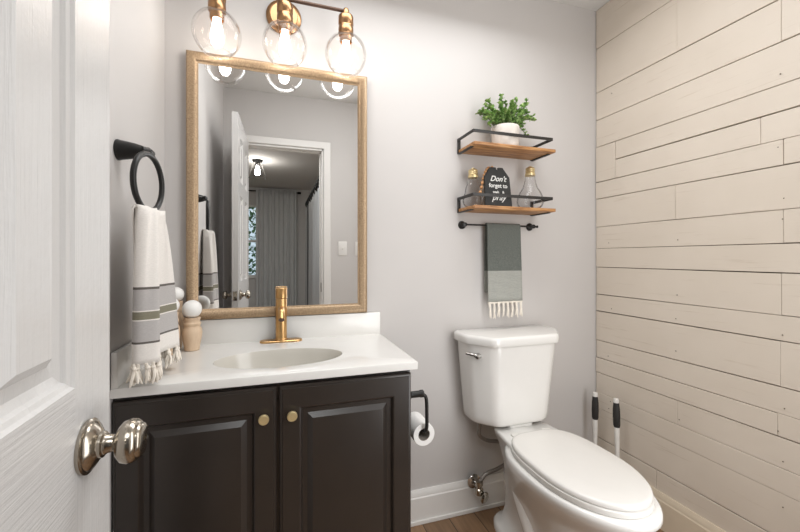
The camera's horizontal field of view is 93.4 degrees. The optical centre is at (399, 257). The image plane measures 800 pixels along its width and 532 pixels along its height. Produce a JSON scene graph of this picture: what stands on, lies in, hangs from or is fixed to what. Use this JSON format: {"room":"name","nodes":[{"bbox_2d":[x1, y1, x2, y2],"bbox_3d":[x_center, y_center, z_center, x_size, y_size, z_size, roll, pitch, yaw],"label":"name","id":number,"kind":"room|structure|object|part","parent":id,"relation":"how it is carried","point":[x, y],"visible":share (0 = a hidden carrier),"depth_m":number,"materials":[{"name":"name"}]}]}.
{"room":"bathroom","nodes":[
{"label":"bathroom","id":0,"kind":"room"},
{"bbox_2d":[110,0,164,531],"bbox_3d":[-0.659,-0.060,0.585,0.120,2.440,1.581,0,0,-18],"label":"wall","id":1,"kind":"structure","parent":0,"point":[137,27],"depth_m":1.03,"materials":[{"name":"grey paint"}]},
{"bbox_2d":[113,139,164,209],"bbox_3d":[-0.666,-0.205,0.951,0.093,0.188,0.152,0,0,-18],"label":"towel ring","id":2,"kind":"object","parent":1,"relation":"attached to","point":[123,150],"visible":0.88,"depth_m":0.94,"materials":[{"name":"black metal"}]},
{"bbox_3d":[-0.679,-0.273,0.968,0.078,0.053,0.056,0,0,-18],"label":"wall post","id":3,"kind":"part","parent":2,"relation":"part of","materials":[{"name":"black metal"}]},
{"bbox_2d":[126,204,181,387],"bbox_3d":[-0.638,0.086,0.985,0.080,0.430,0.231,0,0,-18],"label":"hand towel","id":4,"kind":"object","parent":2,"relation":"hanging from","point":[155,330],"visible":1,"depth_m":0.91,"materials":[{"name":"beige fabric"}]},
{"bbox_2d":[165,0,597,490],"bbox_3d":[0.066,-0.060,1.714,2.198,2.440,0.120,0,0,-18],"label":"wall","id":5,"kind":"structure","parent":0,"point":[429,66],"depth_m":1.70,"materials":[{"name":"grey paint"}]},
{"bbox_2d":[186,50,366,319],"bbox_3d":[-0.455,-0.260,1.465,0.665,0.973,0.030,0,0,-18],"label":"mirror","id":6,"kind":"object","parent":5,"relation":"attached to","point":[276,154],"visible":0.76,"depth_m":1.46,"materials":[{"name":"beige wood"}]},
{"bbox_2d":[208,0,352,67],"bbox_3d":[-0.424,-0.855,1.387,0.604,0.301,0.199,0,0,-18],"label":"vanity light","id":7,"kind":"object","parent":5,"relation":"attached to","point":[282,16],"visible":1,"depth_m":1.37,"materials":[{"name":"gold metal"}]},
{"bbox_2d":[208,0,225,47],"bbox_3d":[-0.630,-0.826,1.299,0.158,0.243,0.158,0,0,-18],"label":"bulb","id":8,"kind":"object","parent":7,"relation":"attached to","point":[216,8],"depth_m":1.28,"materials":[{"name":"white glass"}]},
{"bbox_2d":[277,0,292,58],"bbox_3d":[-0.417,-0.826,1.368,0.158,0.243,0.158,0,0,-18],"label":"bulb","id":9,"kind":"object","parent":7,"relation":"attached to","point":[284,7],"depth_m":1.35,"materials":[{"name":"white glass"}]},
{"bbox_2d":[338,7,352,67],"bbox_3d":[-0.206,-0.826,1.437,0.158,0.243,0.158,0,0,-18],"label":"bulb","id":10,"kind":"object","parent":7,"relation":"attached to","point":[345,19],"depth_m":1.42,"materials":[{"name":"white glass"}]},
{"bbox_2d":[182,312,379,345],"bbox_3d":[-0.464,0.275,1.467,0.795,0.092,0.022,0,0,-18],"label":"backsplash","id":11,"kind":"structure","parent":5,"relation":"attached to","point":[234,330],"depth_m":1.47,"materials":[{"name":"stone"}]},
{"bbox_2d":[411,472,504,526],"bbox_3d":[0.455,1.089,1.765,1.188,0.142,0.024,0,0,-18],"label":"baseboard","id":12,"kind":"structure","parent":5,"relation":"attached to","point":[449,500],"depth_m":1.69,"materials":[{"name":"white wood"}]},
{"bbox_2d":[467,423,503,503],"bbox_3d":[0.424,0.890,1.696,0.214,0.360,0.103,0,0,-18],"label":"supply valve","id":13,"kind":"object","parent":5,"relation":"attached to","point":[474,481],"visible":0.73,"depth_m":1.67,"materials":[{"name":"silver metal"}]},
{"bbox_3d":[0.368,1.044,1.637,0.036,0.052,0.026,0,0,-18],"label":"valve handle","id":14,"kind":"part","parent":13,"relation":"part of","materials":[{"name":"silver metal"}]},
{"bbox_2d":[458,221,537,230],"bbox_3d":[0.466,-0.148,1.761,0.412,0.037,0.038,0,0,-18],"label":"towel bar","id":15,"kind":"object","parent":5,"relation":"attached to","point":[461,224],"visible":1,"depth_m":1.72,"materials":[{"name":"black metal"}]},
{"bbox_2d":[484,223,522,318],"bbox_3d":[0.480,0.061,1.755,0.184,0.439,0.049,0,0,-18],"label":"hand towel","id":16,"kind":"object","parent":15,"relation":"hanging from","point":[502,251],"visible":1,"depth_m":1.74,"materials":[{"name":"grey fabric"}]},
{"bbox_2d":[457,129,555,160],"bbox_3d":[0.481,-0.504,1.707,0.417,0.070,0.150,0,0,-18],"label":"wall shelf","id":17,"kind":"object","parent":5,"relation":"attached to","point":[533,153],"visible":1,"depth_m":1.68,"materials":[{"name":"brown wood"}]},
{"bbox_3d":[0.475,-0.532,1.706,0.404,0.013,0.146,0,0,-18],"label":"guard rail","id":18,"kind":"part","parent":17,"relation":"part of","materials":[{"name":"black metal"}]},
{"bbox_2d":[475,94,536,145],"bbox_3d":[0.491,-0.607,1.701,0.297,0.238,0.155,0,0,-23],"label":"potted plant","id":19,"kind":"object","parent":17,"relation":"on","point":[505,120],"visible":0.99,"depth_m":1.66,"materials":[{"name":"green plant"}]},
{"bbox_3d":[0.474,-0.537,1.700,0.124,0.098,0.124,0,0,-18],"label":"pot","id":20,"kind":"part","parent":19,"relation":"part of","materials":[{"name":"ceramic"}]},
{"bbox_2d":[457,192,555,215],"bbox_3d":[0.481,-0.237,1.707,0.417,0.070,0.150,0,0,-18],"label":"wall shelf","id":21,"kind":"object","parent":5,"relation":"attached to","point":[531,211],"visible":1,"depth_m":1.66,"materials":[{"name":"brown wood"}]},
{"bbox_2d":[462,168,483,206],"bbox_3d":[0.325,-0.309,1.674,0.093,0.176,0.093,0,0,-18],"label":"vase","id":22,"kind":"object","parent":21,"relation":"on","point":[472,173],"visible":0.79,"depth_m":1.66,"materials":[{"name":"clear glass"}]},
{"bbox_2d":[479,166,511,206],"bbox_3d":[0.416,-0.314,1.660,0.153,0.186,0.044,0,0,-18],"label":"sign","id":23,"kind":"object","parent":21,"relation":"on","point":[495,181],"visible":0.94,"depth_m":1.65,"materials":[{"name":"black wood"}]},
{"bbox_3d":[0.475,-0.266,1.706,0.404,0.013,0.146,0,0,-18],"label":"guard rail","id":24,"kind":"part","parent":21,"relation":"part of","materials":[{"name":"black metal"}]},
{"bbox_2d":[516,166,543,207],"bbox_3d":[0.603,-0.322,1.747,0.121,0.201,0.121,0,0,-18],"label":"vase","id":25,"kind":"object","parent":21,"relation":"on","point":[530,171],"visible":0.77,"depth_m":1.73,"materials":[{"name":"clear glass"}]},
{"bbox_2d":[411,505,663,531],"bbox_3d":[0.398,1.210,-1.306,3.550,0.100,6.070,0,0,-18],"label":"floor","id":26,"kind":"structure","parent":0,"point":[480,521],"depth_m":1.64,"materials":[{"name":"brown wood"}]},
{"bbox_2d":[113,370,410,531],"bbox_3d":[-0.400,0.751,1.242,0.776,0.817,0.489,0,0,-18],"label":"vanity cabinet","id":27,"kind":"object","parent":26,"relation":"on","point":[333,454],"visible":0.94,"depth_m":1.03,"materials":[{"name":"brown paint"}]},
{"bbox_3d":[-0.521,0.700,0.981,0.380,0.691,0.019,0,0,-18],"label":"door","id":28,"kind":"part","parent":27,"relation":"part of","materials":[{"name":"brown paint"}]},
{"bbox_3d":[-0.365,0.432,1.009,0.028,0.028,0.024,0,0,-18],"label":"knob","id":29,"kind":"part","parent":27,"relation":"part of","materials":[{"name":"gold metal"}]},
{"bbox_2d":[110,312,417,398],"bbox_3d":[-0.395,0.334,1.255,0.795,0.209,0.468,0,0,-18],"label":"countertop","id":30,"kind":"structure","parent":27,"relation":"on","point":[231,353],"depth_m":1.26,"materials":[{"name":"stone"}]},
{"bbox_2d":[177,300,183,347],"bbox_3d":[-0.784,0.235,1.319,0.051,0.165,0.051,0,0,-18],"label":"candle holder","id":31,"kind":"object","parent":30,"relation":"on","point":[180,315],"visible":0.26,"depth_m":1.31,"materials":[{"name":"brown wood"}]},
{"bbox_2d":[175,287,183,300],"bbox_3d":[-0.784,0.129,1.319,0.051,0.051,0.051,0,0,-18],"label":"candle","id":32,"kind":"object","parent":31,"relation":"on","point":[179,292],"visible":0.42,"depth_m":1.31,"materials":[{"name":"white wax"}]},
{"bbox_2d":[181,316,202,351],"bbox_3d":[-0.714,0.262,1.295,0.064,0.112,0.064,0,0,-18],"label":"candle holder","id":33,"kind":"object","parent":30,"relation":"on","point":[191,333],"visible":0.96,"depth_m":1.27,"materials":[{"name":"brown wood"}]},
{"bbox_2d":[182,300,201,317],"bbox_3d":[-0.714,0.177,1.295,0.062,0.062,0.062,0,0,-18],"label":"candle","id":34,"kind":"object","parent":33,"relation":"on","point":[191,308],"visible":0.96,"depth_m":1.27,"materials":[{"name":"white wax"}]},
{"bbox_2d":[213,348,341,368],"bbox_3d":[-0.381,0.379,1.204,0.392,0.119,0.224,0,0,-18],"label":"sink basin","id":35,"kind":"object","parent":30,"relation":"in","point":[274,358],"depth_m":1.29,"materials":[{"name":"ceramic"}]},
{"bbox_2d":[260,287,301,343],"bbox_3d":[-0.456,0.216,1.408,0.136,0.204,0.150,0,0,16],"label":"faucet","id":36,"kind":"object","parent":30,"relation":"on","point":[280,292],"visible":1,"depth_m":1.41,"materials":[{"name":"gold metal"}]},
{"bbox_3d":[-0.452,0.135,1.435,0.044,0.040,0.056,0,0,-18],"label":"handle","id":37,"kind":"part","parent":36,"relation":"part of","materials":[{"name":"gold metal"}]},
{"bbox_3d":[-0.450,0.315,1.429,0.154,0.007,0.048,0,0,-18],"label":"plate","id":38,"kind":"part","parent":36,"relation":"part of","materials":[{"name":"gold metal"}]},
{"bbox_3d":[-0.432,0.203,1.373,0.023,0.049,0.107,0,0,-18],"label":"spout","id":39,"kind":"part","parent":36,"relation":"part of","materials":[{"name":"gold metal"}]},
{"bbox_3d":[-0.295,0.432,1.031,0.028,0.028,0.024,0,0,-18],"label":"knob","id":40,"kind":"part","parent":27,"relation":"part of","materials":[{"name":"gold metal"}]},
{"bbox_3d":[-0.151,0.700,1.101,0.384,0.691,0.019,0,0,-18],"label":"door","id":41,"kind":"part","parent":27,"relation":"part of","materials":[{"name":"brown paint"}]},
{"bbox_2d":[411,390,428,432],"bbox_3d":[0.040,0.492,1.258,0.071,0.152,0.150,0,0,-18],"label":"paper holder","id":42,"kind":"object","parent":27,"relation":"attached to","point":[420,393],"visible":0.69,"depth_m":1.21,"materials":[{"name":"black metal"}]},
{"bbox_3d":[0.050,0.437,1.204,0.057,0.042,0.042,0,0,-18],"label":"post","id":43,"kind":"part","parent":42,"relation":"part of","materials":[{"name":"black metal"}]},
{"bbox_2d":[411,412,433,445],"bbox_3d":[0.063,0.575,1.270,0.073,0.073,0.100,0,0,-18],"label":"toilet paper roll","id":44,"kind":"object","parent":42,"relation":"on","point":[420,438],"visible":0.86,"depth_m":1.23,"materials":[{"name":"white paper"}]},
{"bbox_3d":[0.054,0.500,1.268,0.038,0.136,0.139,0,0,-18],"label":"arm","id":45,"kind":"part","parent":42,"relation":"part of","materials":[{"name":"black metal"}]},
{"bbox_2d":[454,325,662,531],"bbox_3d":[0.582,0.743,1.409,0.482,0.834,0.760,0,0,-18],"label":"toilet","id":46,"kind":"object","parent":26,"relation":"on","point":[555,480],"visible":1,"depth_m":1.44,"materials":[{"name":"white ceramic"}]},
{"bbox_3d":[0.307,0.411,1.573,0.063,0.026,0.022,0,0,31],"label":"flush lever","id":47,"kind":"part","parent":46,"relation":"part of","materials":[{"name":"silver metal"}]},
{"bbox_3d":[0.497,0.538,1.671,0.458,0.350,0.199,0,0,-18],"label":"tank","id":48,"kind":"part","parent":46,"relation":"part of","materials":[{"name":"white ceramic"}]},
{"bbox_3d":[0.498,0.345,1.667,0.482,0.038,0.218,0,0,-18],"label":"tank lid","id":49,"kind":"part","parent":46,"relation":"part of","materials":[{"name":"white ceramic"}]},
{"bbox_3d":[0.618,0.715,1.312,0.326,0.019,0.491,0,0,-18],"label":"seat lid","id":50,"kind":"part","parent":46,"relation":"part of","materials":[{"name":"white plastic"}]},
{"bbox_3d":[0.619,0.736,1.310,0.336,0.018,0.495,0,0,-18],"label":"seat","id":51,"kind":"part","parent":46,"relation":"part of","materials":[{"name":"white plastic"}]},
{"bbox_2d":[592,392,598,444],"bbox_3d":[0.957,0.910,1.848,0.096,0.500,0.096,0,0,-18],"label":"toilet brush","id":52,"kind":"object","parent":26,"relation":"on","point":[595,404],"visible":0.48,"depth_m":1.84,"materials":[{"name":"white plastic"}]},
{"bbox_2d":[613,398,619,457],"bbox_3d":[1.006,0.907,1.736,0.113,0.505,0.113,0,0,-18],"label":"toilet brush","id":53,"kind":"object","parent":26,"relation":"on","point":[616,407],"visible":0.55,"depth_m":1.74,"materials":[{"name":"white plastic"}]},
{"bbox_2d":[553,0,609,10],"bbox_3d":[0.398,-1.330,-1.306,3.550,0.100,6.070,0,0,-18],"label":"ceiling","id":54,"kind":"structure","parent":0,"point":[594,5],"depth_m":1.90,"materials":[{"name":"paint"}]},
{"bbox_2d":[596,0,799,531],"bbox_3d":[1.316,-0.060,1.227,0.122,2.440,1.580,0,0,-18],"label":"wall","id":55,"kind":"structure","parent":0,"point":[698,101],"depth_m":1.48,"materials":[{"name":"paint"}]},
{"bbox_2d":[650,485,725,531],"bbox_3d":[1.254,1.084,1.198,0.014,0.152,1.564,0,0,-18],"label":"baseboard","id":56,"kind":"structure","parent":55,"relation":"attached to","point":[677,517],"depth_m":1.54,"materials":[{"name":"beige wood"}]},
{"bbox_3d":[0.004,-0.060,-0.093,3.550,2.440,0.120,0,0,-18],"label":"wall","id":57,"kind":"structure","parent":0,"visible":0},
{"bbox_2d":[0,0,148,531],"bbox_3d":[-0.329,0.139,0.238,0.160,2.018,0.620,0,0,-18],"label":"door","id":58,"kind":"structure","parent":57,"relation":"in","point":[56,440],"depth_m":0.41,"materials":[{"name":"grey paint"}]},
{"bbox_3d":[-0.353,0.230,0.469,0.062,0.064,0.064,0,0,-18],"label":"knob","id":59,"kind":"part","parent":58,"relation":"part of","materials":[{"name":"silver metal"}]}
]}

